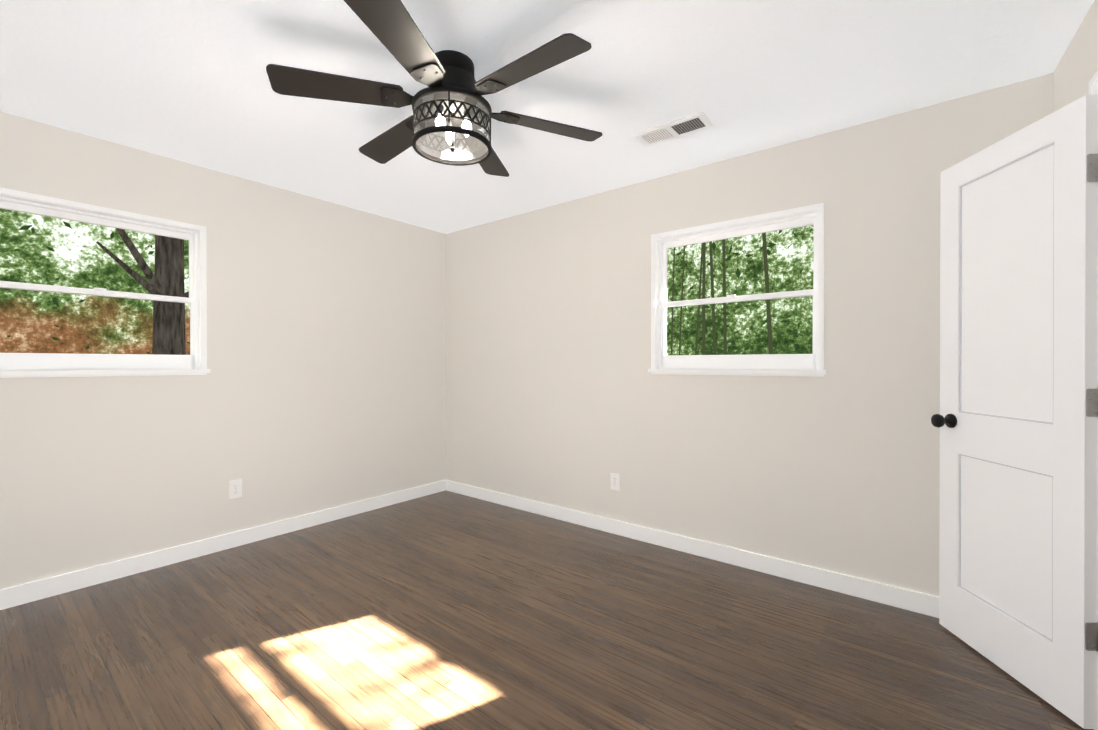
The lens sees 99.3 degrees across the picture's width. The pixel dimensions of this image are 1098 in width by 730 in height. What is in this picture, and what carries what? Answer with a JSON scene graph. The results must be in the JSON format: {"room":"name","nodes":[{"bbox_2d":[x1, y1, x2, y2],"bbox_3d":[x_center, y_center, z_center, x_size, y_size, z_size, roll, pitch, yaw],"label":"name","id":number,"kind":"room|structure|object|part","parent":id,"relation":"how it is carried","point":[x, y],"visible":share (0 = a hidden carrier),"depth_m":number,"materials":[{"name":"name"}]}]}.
{"room":"empty bedroom","nodes":[
{"label":"empty bedroom","id":0,"kind":"room"},
{"bbox_2d":[0,111,445,589],"bbox_3d":[-2.284,-0.024,2.817,0.140,2.400,4.360,0,0,38],"label":"wall","id":1,"kind":"structure","parent":0,"point":[321,385],"depth_m":3.02,"materials":[{"name":"white paint"}]},
{"bbox_2d":[0,187,209,377],"bbox_3d":[-2.461,-0.396,2.558,0.162,0.914,0.971,0,0,38],"label":"window","id":2,"kind":"structure","parent":1,"relation":"in","point":[18,365],"depth_m":2.60,"materials":[{"name":"white plastic"}]},
{"bbox_2d":[0,480,443,609],"bbox_3d":[-2.215,1.129,2.785,0.012,0.095,4.050,0,0,38],"label":"baseboard","id":3,"kind":"structure","parent":1,"relation":"attached to","point":[21,594],"depth_m":2.82,"materials":[{"name":"white wood"}]},
{"bbox_2d":[229,479,241,498],"bbox_3d":[-2.030,0.803,3.024,0.007,0.115,0.070,0,0,38],"label":"electrical outlet","id":4,"kind":"object","parent":1,"relation":"attached to","point":[235,488],"visible":1,"depth_m":3.02,"materials":[{"name":"white plastic"}]},
{"bbox_2d":[0,490,1093,729],"bbox_3d":[-0.266,1.241,1.230,5.600,0.120,4.680,0,0,38],"label":"floor","id":5,"kind":"structure","parent":0,"point":[446,610],"depth_m":1.96,"materials":[{"name":"brown wood"}]},
{"bbox_2d":[0,0,1093,233],"bbox_3d":[-0.266,-1.279,1.222,5.600,0.120,4.680,0,0,38],"label":"ceiling","id":6,"kind":"structure","parent":0,"point":[184,80],"depth_m":1.98,"materials":[{"name":"white paint"}]},
{"bbox_2d":[266,0,601,176],"bbox_3d":[-0.392,-1.042,1.895,1.306,0.357,1.196,0,0,38],"label":"ceiling fan","id":7,"kind":"object","parent":6,"relation":"hanging from","point":[453,113],"visible":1,"depth_m":1.77,"materials":[{"name":"black metal"}]},
{"bbox_2d":[632,111,713,146],"bbox_3d":[0.641,-1.218,2.430,0.380,0.009,0.170,0,0,38],"label":"ceiling vent","id":8,"kind":"object","parent":6,"relation":"in","point":[692,123],"visible":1,"depth_m":2.41,"materials":[{"name":"white metal"}]},
{"bbox_2d":[446,73,1052,596],"bbox_3d":[1.064,-0.024,2.864,5.340,2.400,0.140,0,0,38],"label":"wall","id":9,"kind":"structure","parent":0,"point":[558,393],"depth_m":2.73,"materials":[{"name":"white paint"}]},
{"bbox_2d":[611,473,619,490],"bbox_3d":[0.460,0.813,3.249,0.070,0.115,0.007,0,0,38],"label":"electrical outlet","id":10,"kind":"object","parent":9,"relation":"attached to","point":[615,481],"visible":1,"depth_m":3.25,"materials":[{"name":"white plastic"}]},
{"bbox_2d":[444,480,938,617],"bbox_3d":[0.586,1.127,3.148,3.902,0.095,0.012,0,0,38],"label":"baseboard","id":11,"kind":"structure","parent":9,"relation":"attached to","point":[878,592],"depth_m":2.75,"materials":[{"name":"white wood"}]},
{"bbox_2d":[648,203,826,376],"bbox_3d":[1.097,-0.397,2.811,1.013,0.914,0.162,0,0,38],"label":"window","id":12,"kind":"structure","parent":9,"relation":"in","point":[662,362],"depth_m":2.77,"materials":[{"name":"white plastic"}]},
{"bbox_2d":[1053,0,1097,111],"bbox_3d":[0.948,-0.016,0.261,0.285,2.400,4.301,0,0,38],"label":"wall","id":13,"kind":"structure","parent":0,"point":[1075,70],"depth_m":1.69,"materials":[{"name":"white paint"}]},
{"bbox_2d":[931,95,1097,728],"bbox_3d":[1.764,0.151,1.794,0.451,2.032,0.528,0,0,38],"label":"door","id":14,"kind":"structure","parent":13,"relation":"in","point":[1015,420],"depth_m":1.71,"materials":[{"name":"white painted wood"},{"name":"black metal"},{"name":"nickel"}]},
{"bbox_3d":[1.773,0.244,2.035,0.168,0.062,0.138,0,0,38],"label":"knob","id":15,"kind":"part","parent":14,"relation":"part of","materials":[{"name":"black metal"}]},
{"bbox_2d":[1089,71,1097,729],"bbox_3d":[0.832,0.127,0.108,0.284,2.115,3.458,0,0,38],"label":"door frame","id":16,"kind":"structure","parent":13,"relation":"attached to","point":[1093,86],"depth_m":1.50,"materials":[{"name":"white wood"}]},
{"label":"outside","id":17,"kind":"structure","parent":0,"visible":0},
{"bbox_2d":[0,209,189,354],"bbox_3d":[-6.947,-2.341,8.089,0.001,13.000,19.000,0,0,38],"label":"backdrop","id":18,"kind":"structure","parent":17,"point":[97,327],"depth_m":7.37,"materials":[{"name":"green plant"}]},
{"bbox_2d":[96,228,188,354],"bbox_3d":[-4.620,-1.831,4.943,2.225,7.005,2.177,0,0,38],"label":"trunk","id":19,"kind":"object","parent":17,"point":[166,278],"depth_m":5.12,"materials":[{"name":"brown plant"}]},
{"bbox_2d":[7,220,189,353],"bbox_3d":[-4.696,-1.727,5.673,4.550,4.247,5.038,0,0,38],"label":"leaves","id":20,"kind":"object","parent":19,"relation":"attached to","point":[27,227],"depth_m":4.72,"materials":[{"name":"green plant"}]},
{"bbox_2d":[671,247,674,354],"bbox_3d":[2.191,-2.091,7.982,0.332,7.501,0.181,0,0,38],"label":"tree","id":21,"kind":"object","parent":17,"point":[672,300],"depth_m":8.04,"materials":[{"name":"brown plant"}]},
{"bbox_2d":[679,246,684,354],"bbox_3d":[2.353,-2.091,8.142,0.315,7.501,0.052,0,0,34],"label":"tree","id":22,"kind":"object","parent":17,"point":[681,300],"depth_m":8.17,"materials":[{"name":"brown plant"}]},
{"bbox_2d":[695,243,703,354],"bbox_3d":[2.136,-2.086,6.617,0.488,7.502,0.320,0,0,38],"label":"tree","id":23,"kind":"object","parent":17,"point":[696,344],"depth_m":6.68,"materials":[{"name":"brown plant"}]},
{"bbox_2d":[702,242,705,354],"bbox_3d":[2.353,-2.087,6.918,0.178,7.501,0.165,0,0,38],"label":"tree","id":24,"kind":"object","parent":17,"point":[703,297],"depth_m":6.95,"materials":[{"name":"brown plant"}]},
{"bbox_2d":[709,241,716,354],"bbox_3d":[2.240,-2.085,6.346,0.309,7.501,0.189,0,0,38],"label":"tree","id":25,"kind":"object","parent":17,"point":[713,305],"depth_m":6.30,"materials":[{"name":"brown plant"}]},
{"bbox_2d":[722,239,726,354],"bbox_3d":[2.606,-2.088,7.071,0.205,7.501,0.154,0,0,38],"label":"tree","id":26,"kind":"object","parent":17,"point":[724,307],"depth_m":7.06,"materials":[{"name":"brown plant"}]},
{"bbox_2d":[667,225,813,354],"bbox_3d":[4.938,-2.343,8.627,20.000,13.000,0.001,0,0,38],"label":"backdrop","id":27,"kind":"structure","parent":17,"point":[747,319],"depth_m":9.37,"materials":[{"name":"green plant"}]},
{"bbox_2d":[676,228,812,352],"bbox_3d":[3.566,-2.486,5.674,7.478,5.738,3.436,0,0,38],"label":"trees","id":28,"kind":"object","parent":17,"point":[738,272],"depth_m":6.08,"materials":[{"name":"green plant"}]},
{"bbox_2d":[762,233,772,353],"bbox_3d":[2.432,-2.083,5.486,0.536,7.502,0.066,0,0,38],"label":"tree","id":29,"kind":"object","parent":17,"point":[769,330],"depth_m":5.41,"materials":[{"name":"brown plant"}]}
]}

